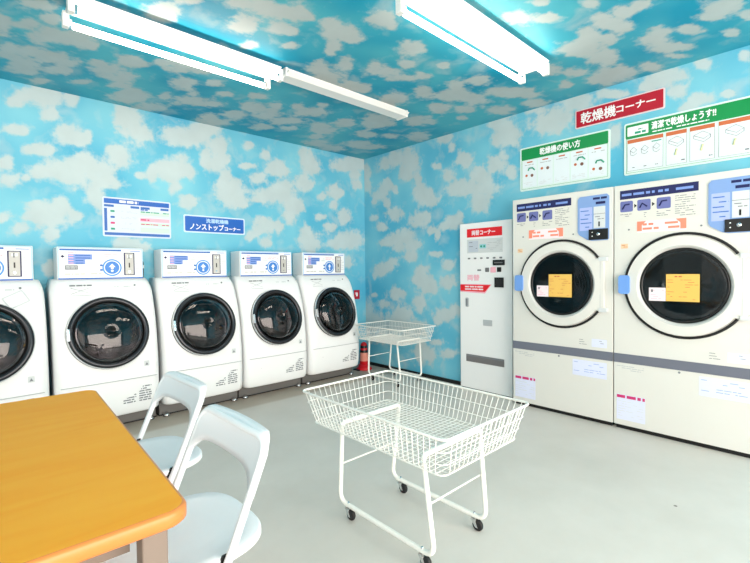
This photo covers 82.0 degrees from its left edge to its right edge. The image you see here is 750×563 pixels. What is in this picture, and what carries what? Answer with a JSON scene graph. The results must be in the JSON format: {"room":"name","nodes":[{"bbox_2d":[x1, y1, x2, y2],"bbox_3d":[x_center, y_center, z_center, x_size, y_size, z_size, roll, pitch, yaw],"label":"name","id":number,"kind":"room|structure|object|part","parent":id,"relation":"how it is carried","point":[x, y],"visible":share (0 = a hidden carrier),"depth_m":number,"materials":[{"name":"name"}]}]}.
{"room":"laundry","nodes":[
{"label":"laundry","id":0,"kind":"room"},
{"bbox_2d":[0,79,365,363],"bbox_3d":[-2.463,-0.209,3.205,6.500,2.610,0.100,-2,2,-43],"label":"wall","id":1,"kind":"structure","parent":0,"point":[61,153],"depth_m":3.70,"materials":[{"name":"paint"}]},
{"bbox_2d":[102,196,170,238],"bbox_3d":[-1.967,-0.523,3.587,0.512,0.315,0.007,-2,2,-43],"label":"wall sign","id":2,"kind":"object","parent":1,"relation":"attached to","point":[121,217],"visible":1,"depth_m":3.57,"materials":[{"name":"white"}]},
{"bbox_2d":[183,214,244,234],"bbox_3d":[-1.488,-0.526,4.030,0.578,0.158,0.008,-2,2,-43],"label":"wall sign","id":3,"kind":"object","parent":1,"relation":"attached to","point":[192,223],"visible":1,"depth_m":4.01,"materials":[{"name":"blue plastic"}]},
{"bbox_2d":[354,290,359,298],"bbox_3d":[-0.220,0.158,5.221,0.090,0.110,0.005,-2,2,-43],"label":"fire sign","id":4,"kind":"object","parent":1,"relation":"attached to","point":[356,292],"visible":0.9,"depth_m":5.22,"materials":[{"name":"red plastic"}]},
{"bbox_2d":[0,0,749,158],"bbox_3d":[-0.234,-1.420,0.684,6.400,0.090,6.600,-2,2,-43],"label":"ceiling","id":5,"kind":"structure","parent":0,"point":[363,47],"depth_m":2.75,"materials":[{"name":"paint"}]},
{"bbox_2d":[61,0,282,89],"bbox_3d":[-1.092,-1.354,2.502,1.158,0.114,0.210,-2,2,-43],"label":"lamp","id":6,"kind":"object","parent":5,"relation":"attached to","point":[94,11],"visible":1,"depth_m":2.39,"materials":[{"name":"beige"}]},
{"bbox_2d":[61,10,71,28],"bbox_3d":[-1.558,-1.321,2.182,0.040,0.075,0.040,-2,2,-43],"label":"socket","id":7,"kind":"object","parent":6,"relation":"attached to","point":[66,22],"depth_m":2.17,"materials":[{"name":"white plastic"}]},
{"bbox_2d":[66,0,77,14],"bbox_3d":[-1.446,-1.319,2.062,0.040,0.075,0.040,-2,2,-43],"label":"socket","id":8,"kind":"object","parent":6,"relation":"attached to","point":[72,5],"depth_m":2.05,"materials":[{"name":"white plastic"}]},
{"bbox_2d":[264,78,270,89],"bbox_3d":[-0.738,-1.349,2.942,0.040,0.075,0.040,-2,2,-43],"label":"socket","id":9,"kind":"object","parent":6,"relation":"attached to","point":[267,82],"depth_m":2.93,"materials":[{"name":"white plastic"}]},
{"bbox_2d":[276,68,282,82],"bbox_3d":[-0.627,-1.348,2.822,0.040,0.075,0.040,-2,2,-43],"label":"socket","id":10,"kind":"object","parent":6,"relation":"attached to","point":[279,72],"depth_m":2.81,"materials":[{"name":"white plastic"}]},
{"bbox_2d":[282,67,408,120],"bbox_3d":[-0.196,-1.413,3.313,1.190,0.057,0.170,-2,2,-43],"label":"lamp","id":11,"kind":"object","parent":5,"relation":"attached to","point":[290,76],"visible":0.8,"depth_m":3.22,"materials":[{"name":"white plastic"}]},
{"bbox_2d":[395,0,548,84],"bbox_3d":[0.610,-1.371,2.438,1.208,0.114,0.210,-2,2,-43],"label":"lamp","id":12,"kind":"object","parent":5,"relation":"attached to","point":[459,17],"visible":1,"depth_m":2.37,"materials":[{"name":"beige"}]},
{"bbox_2d":[395,0,406,15],"bbox_3d":[0.127,-1.338,2.102,0.040,0.075,0.040,-2,2,-43],"label":"socket","id":13,"kind":"object","parent":12,"relation":"attached to","point":[401,10],"depth_m":2.09,"materials":[{"name":"white plastic"}]},
{"bbox_2d":[518,72,525,84],"bbox_3d":[0.983,-1.367,2.896,0.040,0.075,0.040,-2,2,-43],"label":"socket","id":14,"kind":"object","parent":12,"relation":"attached to","point":[522,75],"depth_m":2.88,"materials":[{"name":"white plastic"}]},
{"bbox_2d":[541,62,548,76],"bbox_3d":[1.094,-1.366,2.776,0.040,0.075,0.040,-2,2,-43],"label":"socket","id":15,"kind":"object","parent":12,"relation":"attached to","point":[545,65],"depth_m":2.76,"materials":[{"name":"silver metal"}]},
{"bbox_2d":[124,365,749,562],"bbox_3d":[-0.205,1.184,0.751,6.600,0.100,6.800,-2,2,-43],"label":"floor","id":16,"kind":"structure","parent":0,"point":[567,489],"depth_m":2.27,"materials":[{"name":"concrete"}]},
{"bbox_2d":[0,245,49,403],"bbox_3d":[-2.516,0.436,2.759,0.670,1.345,0.471,-2,2,-43],"label":"washing machine","id":17,"kind":"object","parent":16,"relation":"on","point":[24,368],"visible":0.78,"depth_m":2.82,"materials":[{"name":"white metal"}]},
{"bbox_3d":[-2.397,0.379,2.629,0.440,0.429,0.119,-2,2,-43],"label":"door glass","id":18,"kind":"part","parent":17,"relation":"part of","materials":[{"name":"black glass"}]},
{"bbox_2d":[0,255,30,271],"bbox_3d":[-2.531,-0.119,2.775,0.495,0.165,0.001,-2,2,-43],"label":"print","id":19,"kind":"object","parent":17,"relation":"attached to","point":[8,263],"depth_m":2.89,"materials":[{"name":"grey"}]},
{"bbox_3d":[-2.542,-0.117,2.767,0.544,0.231,0.005,-2,2,-43],"label":"panel","id":20,"kind":"part","parent":17,"relation":"part of","materials":[{"name":"white plastic"}]},
{"bbox_3d":[-2.412,0.385,2.646,0.524,0.515,0.160,-2,2,-43],"label":"door","id":21,"kind":"part","parent":17,"relation":"part of","materials":[{"name":"black glass"}]},
{"bbox_2d":[0,390,186,562],"bbox_3d":[-1.024,0.786,1.012,0.800,0.700,1.140,-2,2,-41],"label":"table","id":22,"kind":"object","parent":16,"relation":"on","point":[76,486],"visible":1,"depth_m":0.90,"materials":[{"name":"orange laminate"}]},
{"bbox_3d":[-0.425,0.800,0.837,0.045,0.668,0.050,-2,2,-41],"label":"leg","id":23,"kind":"part","parent":22,"relation":"part of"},
{"bbox_2d":[45,247,158,423],"bbox_3d":[-2.015,0.418,3.226,0.670,1.345,0.473,-2,2,-43],"label":"washing machine","id":24,"kind":"object","parent":16,"relation":"on","point":[101,320],"visible":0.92,"depth_m":3.13,"materials":[{"name":"white metal"}]},
{"bbox_3d":[-2.077,0.366,2.923,0.015,0.081,0.032,-2,2,-43],"label":"door handle","id":25,"kind":"part","parent":24,"relation":"part of","materials":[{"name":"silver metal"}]},
{"bbox_3d":[-2.040,-0.135,3.233,0.544,0.231,0.005,-2,2,-43],"label":"panel","id":26,"kind":"part","parent":24,"relation":"part of","materials":[{"name":"white plastic"}]},
{"bbox_2d":[69,284,135,295],"bbox_3d":[-1.996,0.060,3.187,0.422,0.078,0.043,-2,2,-43],"label":"print","id":27,"kind":"object","parent":24,"relation":"attached to","point":[74,289],"depth_m":3.18,"materials":[{"name":"grey"}]},
{"bbox_2d":[65,252,140,274],"bbox_3d":[-2.029,-0.137,3.241,0.495,0.165,0.001,-2,2,-43],"label":"print","id":28,"kind":"object","parent":24,"relation":"attached to","point":[76,263],"depth_m":3.23,"materials":[{"name":"grey"}]},
{"bbox_3d":[-1.910,0.368,3.112,0.524,0.515,0.160,-2,2,-43],"label":"door","id":29,"kind":"part","parent":24,"relation":"part of","materials":[{"name":"black glass"}]},
{"bbox_3d":[-1.895,0.362,3.095,0.440,0.429,0.119,-2,2,-43],"label":"door glass","id":30,"kind":"part","parent":24,"relation":"part of","materials":[{"name":"glass"}]},
{"bbox_2d":[123,394,135,403],"bbox_3d":[-1.808,0.840,3.185,0.085,0.111,0.001,-2,2,-43],"label":"print","id":31,"kind":"object","parent":24,"relation":"attached to","point":[127,398],"depth_m":3.18,"materials":[{"name":"grey"}]},
{"bbox_2d":[139,384,151,400],"bbox_3d":[-1.732,0.837,3.257,0.085,0.111,0.001,-2,2,-43],"label":"print","id":32,"kind":"object","parent":24,"relation":"attached to","point":[145,390],"depth_m":3.26,"materials":[{"name":"grey"}]},
{"bbox_2d":[137,371,206,483],"bbox_3d":[-0.909,0.767,1.721,0.449,0.712,0.442,-2,2,-45],"label":"folding chair","id":33,"kind":"object","parent":16,"relation":"on","point":[167,452],"visible":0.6,"depth_m":1.77,"materials":[{"name":"white plastic"}]},
{"bbox_3d":[-0.923,0.705,1.706,0.410,0.024,0.396,-2,2,-45],"label":"seat","id":34,"kind":"part","parent":33,"relation":"part of","materials":[{"name":"white plastic"}]},
{"bbox_3d":[-0.818,0.485,1.807,0.107,0.155,0.426,-2,2,-45],"label":"backrest","id":35,"kind":"part","parent":33,"relation":"part of","materials":[{"name":"white plastic"}]},
{"bbox_2d":[101,404,269,562],"bbox_3d":[-0.538,0.775,1.223,0.449,0.712,0.442,-2,2,-44],"label":"folding chair","id":36,"kind":"object","parent":16,"relation":"on","point":[216,527],"visible":0.79,"depth_m":1.23,"materials":[{"name":"white plastic"}]},
{"bbox_3d":[-0.553,0.714,1.208,0.410,0.024,0.396,-2,2,-44],"label":"seat","id":37,"kind":"part","parent":36,"relation":"part of","materials":[{"name":"white plastic"}]},
{"bbox_3d":[-0.550,0.770,1.212,0.355,0.701,0.436,-2,2,-44],"label":"frame","id":38,"kind":"part","parent":36,"relation":"part of","materials":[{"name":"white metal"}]},
{"bbox_3d":[-0.445,0.493,1.308,0.107,0.155,0.426,-2,2,-44],"label":"backrest","id":39,"kind":"part","parent":36,"relation":"part of","materials":[{"name":"white plastic"}]},
{"bbox_2d":[149,249,241,415],"bbox_3d":[-1.510,0.401,3.693,0.670,1.345,0.471,-2,2,-43],"label":"washing machine","id":40,"kind":"object","parent":16,"relation":"on","point":[195,300],"visible":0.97,"depth_m":3.59,"materials":[{"name":"white metal"}]},
{"bbox_3d":[-1.536,-0.152,3.701,0.544,0.231,0.005,-2,2,-43],"label":"panel","id":41,"kind":"part","parent":40,"relation":"part of","materials":[{"name":"white plastic"}]},
{"bbox_2d":[167,253,225,273],"bbox_3d":[-1.525,-0.154,3.709,0.495,0.165,0.001,-2,2,-43],"label":"print","id":42,"kind":"object","parent":40,"relation":"attached to","point":[177,263],"depth_m":3.70,"materials":[{"name":"grey plastic"}]},
{"bbox_2d":[172,282,221,291],"bbox_3d":[-1.492,0.042,3.655,0.422,0.078,0.043,-2,2,-43],"label":"print","id":43,"kind":"object","parent":40,"relation":"attached to","point":[176,286],"depth_m":3.64,"materials":[{"name":"grey"}]},
{"bbox_3d":[-1.406,0.350,3.580,0.524,0.515,0.160,-2,2,-43],"label":"door","id":44,"kind":"part","parent":40,"relation":"part of","materials":[{"name":"black glass"}]},
{"bbox_3d":[-1.391,0.344,3.563,0.440,0.429,0.119,-2,2,-43],"label":"door glass","id":45,"kind":"part","parent":40,"relation":"part of","materials":[{"name":"black glass"}]},
{"bbox_2d":[228,370,236,383],"bbox_3d":[-1.227,0.820,3.724,0.085,0.111,0.001,-2,2,-43],"label":"print","id":46,"kind":"object","parent":40,"relation":"attached to","point":[232,374],"depth_m":3.72,"materials":[{"name":"grey"}]},
{"bbox_2d":[227,251,306,398],"bbox_3d":[-1.014,0.384,4.154,0.670,1.345,0.471,-2,2,-43],"label":"washing machine","id":47,"kind":"object","parent":16,"relation":"on","point":[269,300],"visible":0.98,"depth_m":4.04,"materials":[{"name":"white metal"}]},
{"bbox_3d":[-1.040,-0.170,4.162,0.544,0.231,0.005,-2,2,-43],"label":"panel","id":48,"kind":"part","parent":47,"relation":"part of","materials":[{"name":"white plastic"}]},
{"bbox_2d":[245,255,290,272],"bbox_3d":[-1.029,-0.171,4.169,0.495,0.165,0.001,-2,2,-43],"label":"control panel","id":49,"kind":"object","parent":47,"relation":"attached to","point":[253,263],"depth_m":4.17,"materials":[{"name":"white plastic"}]},
{"bbox_2d":[249,280,288,288],"bbox_3d":[-0.996,0.025,4.115,0.422,0.078,0.043,-2,2,-43],"label":"print","id":50,"kind":"object","parent":47,"relation":"attached to","point":[253,284],"depth_m":4.10,"materials":[{"name":"grey"}]},
{"bbox_3d":[-0.910,0.333,4.040,0.524,0.515,0.160,-2,2,-43],"label":"door","id":51,"kind":"part","parent":47,"relation":"part of","materials":[{"name":"black glass"}]},
{"bbox_3d":[-0.895,0.327,4.023,0.440,0.429,0.119,-2,2,-43],"label":"door glass","id":52,"kind":"part","parent":47,"relation":"part of","materials":[{"name":"black glass"}]},
{"bbox_2d":[296,358,302,370],"bbox_3d":[-0.731,0.802,4.185,0.085,0.111,0.001,-2,2,-43],"label":"print","id":53,"kind":"object","parent":47,"relation":"attached to","point":[299,361],"depth_m":4.19,"materials":[{"name":"grey"}]},
{"bbox_2d":[292,252,358,384],"bbox_3d":[-0.513,0.366,4.618,0.670,1.345,0.471,-2,2,-43],"label":"washing machine","id":54,"kind":"object","parent":16,"relation":"on","point":[328,300],"visible":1,"depth_m":4.49,"materials":[{"name":"white metal"}]},
{"bbox_3d":[-0.540,-0.187,4.626,0.544,0.231,0.005,-2,2,-43],"label":"panel","id":55,"kind":"part","parent":54,"relation":"part of","materials":[{"name":"white plastic"}]},
{"bbox_2d":[306,256,343,271],"bbox_3d":[-0.529,-0.189,4.634,0.495,0.165,0.001,-2,2,-43],"label":"print","id":56,"kind":"object","parent":54,"relation":"attached to","point":[313,263],"depth_m":4.63,"materials":[{"name":"grey"}]},
{"bbox_3d":[-0.410,0.316,4.505,0.524,0.515,0.160,-2,2,-43],"label":"door","id":57,"kind":"part","parent":54,"relation":"part of","materials":[{"name":"black glass"}]},
{"bbox_3d":[-0.394,0.310,4.488,0.440,0.429,0.119,-2,2,-43],"label":"door glass","id":58,"kind":"part","parent":54,"relation":"part of","materials":[{"name":"black glass"}]},
{"bbox_2d":[353,342,371,370],"bbox_3d":[-0.137,0.864,5.040,0.209,0.320,0.188,-2,2,-43],"label":"fire extinguisher","id":59,"kind":"object","parent":16,"relation":"on","point":[363,365],"visible":0.95,"depth_m":5.00,"materials":[{"name":"red metal"}]},
{"bbox_2d":[354,320,435,386],"bbox_3d":[0.203,0.742,4.493,0.523,0.584,0.714,-2,2,-43],"label":"cart","id":60,"kind":"object","parent":16,"relation":"on","point":[412,340],"visible":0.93,"depth_m":4.44,"materials":[{"name":"white metal"}]},
{"bbox_3d":[0.086,0.812,4.386,0.029,0.350,0.478,-2,2,-43],"label":"floor rail","id":61,"kind":"part","parent":60,"relation":"part of","materials":[{"name":"white metal"}]},
{"bbox_2d":[355,322,433,345],"bbox_3d":[0.200,0.529,4.488,0.517,0.152,0.708,-2,2,-43],"label":"wire basket","id":62,"kind":"object","parent":60,"relation":"on","point":[412,340],"depth_m":4.42,"materials":[{"name":"white metal"}]},
{"bbox_3d":[0.320,0.803,4.604,0.029,0.350,0.478,-2,2,-43],"label":"floor rail","id":63,"kind":"part","parent":60,"relation":"part of","materials":[{"name":"white metal"}]},
{"bbox_2d":[302,370,528,562],"bbox_3d":[0.156,0.807,1.954,0.594,0.584,0.870,-2,2,-43],"label":"cart","id":64,"kind":"object","parent":16,"relation":"on","point":[424,554],"visible":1,"depth_m":1.88,"materials":[{"name":"white metal"}]},
{"bbox_3d":[0.024,0.877,1.832,0.033,0.350,0.584,-2,2,-43],"label":"floor rail","id":65,"kind":"part","parent":64,"relation":"part of","materials":[{"name":"white metal"}]},
{"bbox_2d":[306,372,525,476],"bbox_3d":[0.154,0.594,1.948,0.588,0.152,0.864,-2,2,-43],"label":"wire basket","id":66,"kind":"object","parent":64,"relation":"on","point":[447,442],"depth_m":1.86,"materials":[{"name":"white metal"}]},
{"bbox_3d":[0.290,0.868,2.079,0.033,0.350,0.584,-2,2,-43],"label":"floor rail","id":67,"kind":"part","parent":64,"relation":"part of","materials":[{"name":"white metal"}]},
{"bbox_2d":[460,219,512,397],"bbox_3d":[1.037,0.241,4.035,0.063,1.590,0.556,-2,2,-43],"label":"machine","id":68,"kind":"object","parent":16,"relation":"on","point":[486,248],"visible":1,"depth_m":4.00,"materials":[{"name":"white metal"}]},
{"bbox_3d":[1.011,-0.458,4.009,0.003,0.080,0.375,-2,2,-43],"label":"header plate","id":69,"kind":"part","parent":68,"relation":"part of","materials":[{"name":"red plastic"}]},
{"bbox_3d":[1.014,-0.333,4.010,0.004,0.130,0.380,-2,2,-43],"label":"instruction plate","id":70,"kind":"part","parent":68,"relation":"part of","materials":[{"name":"grey plastic"}]},
{"bbox_2d":[466,354,503,366],"bbox_3d":[1.025,0.736,4.037,0.005,0.070,0.407,-2,2,-43],"label":"tray","id":71,"kind":"object","parent":68,"relation":"on","point":[485,360],"depth_m":4.03,"materials":[{"name":"grey metal"}]},
{"bbox_3d":[1.044,0.384,4.004,0.004,0.055,0.095,-2,2,-43],"label":"plate","id":72,"kind":"part","parent":68,"relation":"part of","materials":[{"name":"grey metal"}]},
{"bbox_2d":[513,187,614,425],"bbox_3d":[1.489,0.181,3.433,0.217,1.730,0.786,-2,2,-43],"label":"dryer","id":73,"kind":"object","parent":16,"relation":"on","point":[563,244],"visible":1,"depth_m":3.34,"materials":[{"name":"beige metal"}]},
{"bbox_3d":[1.198,0.013,3.592,0.016,0.130,0.070,-2,2,-43],"label":"door handle","id":74,"kind":"part","parent":73,"relation":"part of","materials":[{"name":"blue plastic"}]},
{"bbox_2d":[516,196,572,229],"bbox_3d":[1.345,-0.541,3.464,0.009,0.225,0.470,-2,2,-43],"label":"print","id":75,"kind":"object","parent":73,"relation":"attached to","point":[548,212],"depth_m":3.45,"materials":[{"name":"white"}]},
{"bbox_3d":[1.444,0.018,3.364,0.006,0.472,0.472,-2,2,-43],"label":"door glass","id":76,"kind":"part","parent":73,"relation":"part of","materials":[{"name":"black glass"}]},
{"bbox_3d":[1.440,0.019,3.361,0.032,0.650,0.648,-2,2,-43],"label":"door","id":77,"kind":"part","parent":73,"relation":"part of","materials":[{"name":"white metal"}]},
{"bbox_3d":[1.522,1.029,3.477,0.151,0.032,0.762,-2,2,-43],"label":"kick plate","id":78,"kind":"part","parent":73,"relation":"part of","materials":[{"name":"black plastic"}]},
{"bbox_3d":[1.608,-0.468,3.184,0.006,0.334,0.220,-2,2,-43],"label":"control panel","id":79,"kind":"part","parent":73,"relation":"part of","materials":[{"name":"blue plastic"}]},
{"bbox_2d":[580,196,606,230],"bbox_3d":[1.605,-0.498,3.180,0.002,0.238,0.190,-2,2,-43],"label":"print","id":80,"kind":"object","parent":73,"relation":"on","point":[593,209],"depth_m":3.18,"materials":[{"name":"blue"}]},
{"bbox_2d":[614,168,749,457],"bbox_3d":[2.028,0.190,2.853,0.217,1.730,0.786,-2,2,-43],"label":"dryer","id":81,"kind":"object","parent":16,"relation":"on","point":[682,244],"visible":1,"depth_m":2.79,"materials":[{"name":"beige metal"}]},
{"bbox_3d":[1.737,0.021,3.012,0.016,0.130,0.070,-2,2,-43],"label":"door handle","id":82,"kind":"part","parent":81,"relation":"part of","materials":[{"name":"blue plastic"}]},
{"bbox_2d":[619,179,700,221],"bbox_3d":[1.884,-0.532,2.883,0.009,0.225,0.470,-2,2,-43],"label":"print","id":83,"kind":"object","parent":81,"relation":"attached to","point":[675,199],"depth_m":2.87,"materials":[{"name":"white paper"}]},
{"bbox_3d":[2.061,1.038,2.897,0.151,0.032,0.762,-2,2,-43],"label":"kick plate","id":84,"kind":"part","parent":81,"relation":"part of","materials":[{"name":"black plastic"}]},
{"bbox_3d":[1.984,0.027,2.783,0.006,0.472,0.472,-2,2,-43],"label":"door glass","id":85,"kind":"part","parent":81,"relation":"part of","materials":[{"name":"black glass"}]},
{"bbox_3d":[1.979,0.027,2.781,0.032,0.650,0.648,-2,2,-43],"label":"door","id":86,"kind":"part","parent":81,"relation":"part of","materials":[{"name":"white plastic"}]},
{"bbox_3d":[2.147,-0.459,2.603,0.006,0.334,0.220,-2,2,-43],"label":"control panel","id":87,"kind":"part","parent":81,"relation":"part of","materials":[{"name":"plastic"}]},
{"bbox_2d":[711,178,749,220],"bbox_3d":[2.144,-0.489,2.600,0.002,0.238,0.190,-2,2,-43],"label":"print","id":88,"kind":"object","parent":81,"relation":"on","point":[730,197],"depth_m":2.60,"materials":[{"name":"blue"}]},
{"bbox_2d":[364,45,749,380],"bbox_3d":[2.161,-0.254,2.927,0.100,2.610,6.600,-2,2,-43],"label":"wall","id":89,"kind":"structure","parent":0,"point":[417,197],"depth_m":4.34,"materials":[{"name":"paint"}]},
{"bbox_2d":[370,362,460,384],"bbox_3d":[0.382,1.006,4.807,0.014,0.036,1.448,-2,2,-43],"label":"baseboard","id":90,"kind":"structure","parent":89,"relation":"attached to","point":[371,363],"depth_m":4.62,"materials":[{"name":"black plastic"}]},
{"bbox_2d":[520,129,610,191],"bbox_3d":[1.517,-0.966,3.509,0.013,0.372,0.730,-2,2,-43],"label":"wall sign","id":91,"kind":"object","parent":89,"relation":"attached to","point":[586,157],"visible":1,"depth_m":3.48,"materials":[{"name":"white plastic"}]},
{"bbox_2d":[523,159,536,187],"bbox_3d":[1.329,-0.927,3.713,0.011,0.227,0.126,-2,2,-43],"label":"picture","id":92,"kind":"object","parent":91,"relation":"attached to","point":[529,165],"depth_m":3.71,"materials":[{"name":"white paper"}]},
{"bbox_2d":[538,156,552,185],"bbox_3d":[1.424,-0.925,3.612,0.002,0.227,0.126,-2,2,-43],"label":"picture","id":93,"kind":"object","parent":91,"relation":"attached to","point":[545,163],"depth_m":3.61,"materials":[{"name":"white paper"}]},
{"bbox_2d":[554,152,568,182],"bbox_3d":[1.518,-0.924,3.511,0.002,0.227,0.126,-2,2,-43],"label":"picture","id":94,"kind":"object","parent":91,"relation":"attached to","point":[561,159],"depth_m":3.51,"materials":[{"name":"white paper"}]},
{"bbox_2d":[571,149,586,179],"bbox_3d":[1.610,-0.922,3.409,0.011,0.227,0.126,-2,2,-43],"label":"picture","id":95,"kind":"object","parent":91,"relation":"attached to","point":[578,156],"depth_m":3.41,"materials":[{"name":"white paper"}]},
{"bbox_2d":[589,145,605,177],"bbox_3d":[1.704,-0.921,3.308,0.011,0.227,0.126,-2,2,-43],"label":"picture","id":96,"kind":"object","parent":91,"relation":"attached to","point":[597,153],"depth_m":3.31,"materials":[{"name":"white paper"}]},
{"bbox_2d":[575,87,664,128],"bbox_3d":[1.795,-1.274,3.202,0.008,0.144,0.608,-2,2,-43],"label":"wall sign","id":97,"kind":"object","parent":89,"relation":"attached to","point":[653,100],"visible":1,"depth_m":3.18,"materials":[{"name":"red plastic"}]},
{"bbox_2d":[624,96,749,175],"bbox_3d":[2.177,-0.958,2.798,0.014,0.375,1.020,-2,2,-43],"label":"wall sign","id":98,"kind":"object","parent":89,"relation":"attached to","point":[717,132],"visible":1,"depth_m":2.88,"materials":[{"name":"white"}]},
{"bbox_2d":[627,133,662,171],"bbox_3d":[1.922,-0.915,3.075,0.003,0.225,0.223,-2,2,-43],"label":"picture","id":99,"kind":"object","parent":98,"relation":"attached to","point":[644,151],"depth_m":3.07,"materials":[{"name":"grey paper"}]},
{"bbox_2d":[666,129,686,164],"bbox_3d":[2.049,-0.913,2.938,0.014,0.225,0.118,-2,2,-43],"label":"picture","id":100,"kind":"object","parent":98,"relation":"attached to","point":[676,139],"depth_m":2.94,"materials":[{"name":"grey paper"}]},
{"bbox_2d":[690,123,714,161],"bbox_3d":[2.146,-0.912,2.833,0.014,0.225,0.133,-2,2,-43],"label":"picture","id":101,"kind":"object","parent":98,"relation":"attached to","point":[702,135],"depth_m":2.83,"materials":[{"name":"grey paper"}]},
{"bbox_2d":[719,116,749,156],"bbox_3d":[2.259,-0.910,2.712,0.014,0.225,0.160,-2,2,-43],"label":"picture","id":102,"kind":"object","parent":98,"relation":"attached to","point":[734,131],"depth_m":2.71,"materials":[{"name":"grey paper"}]}
]}

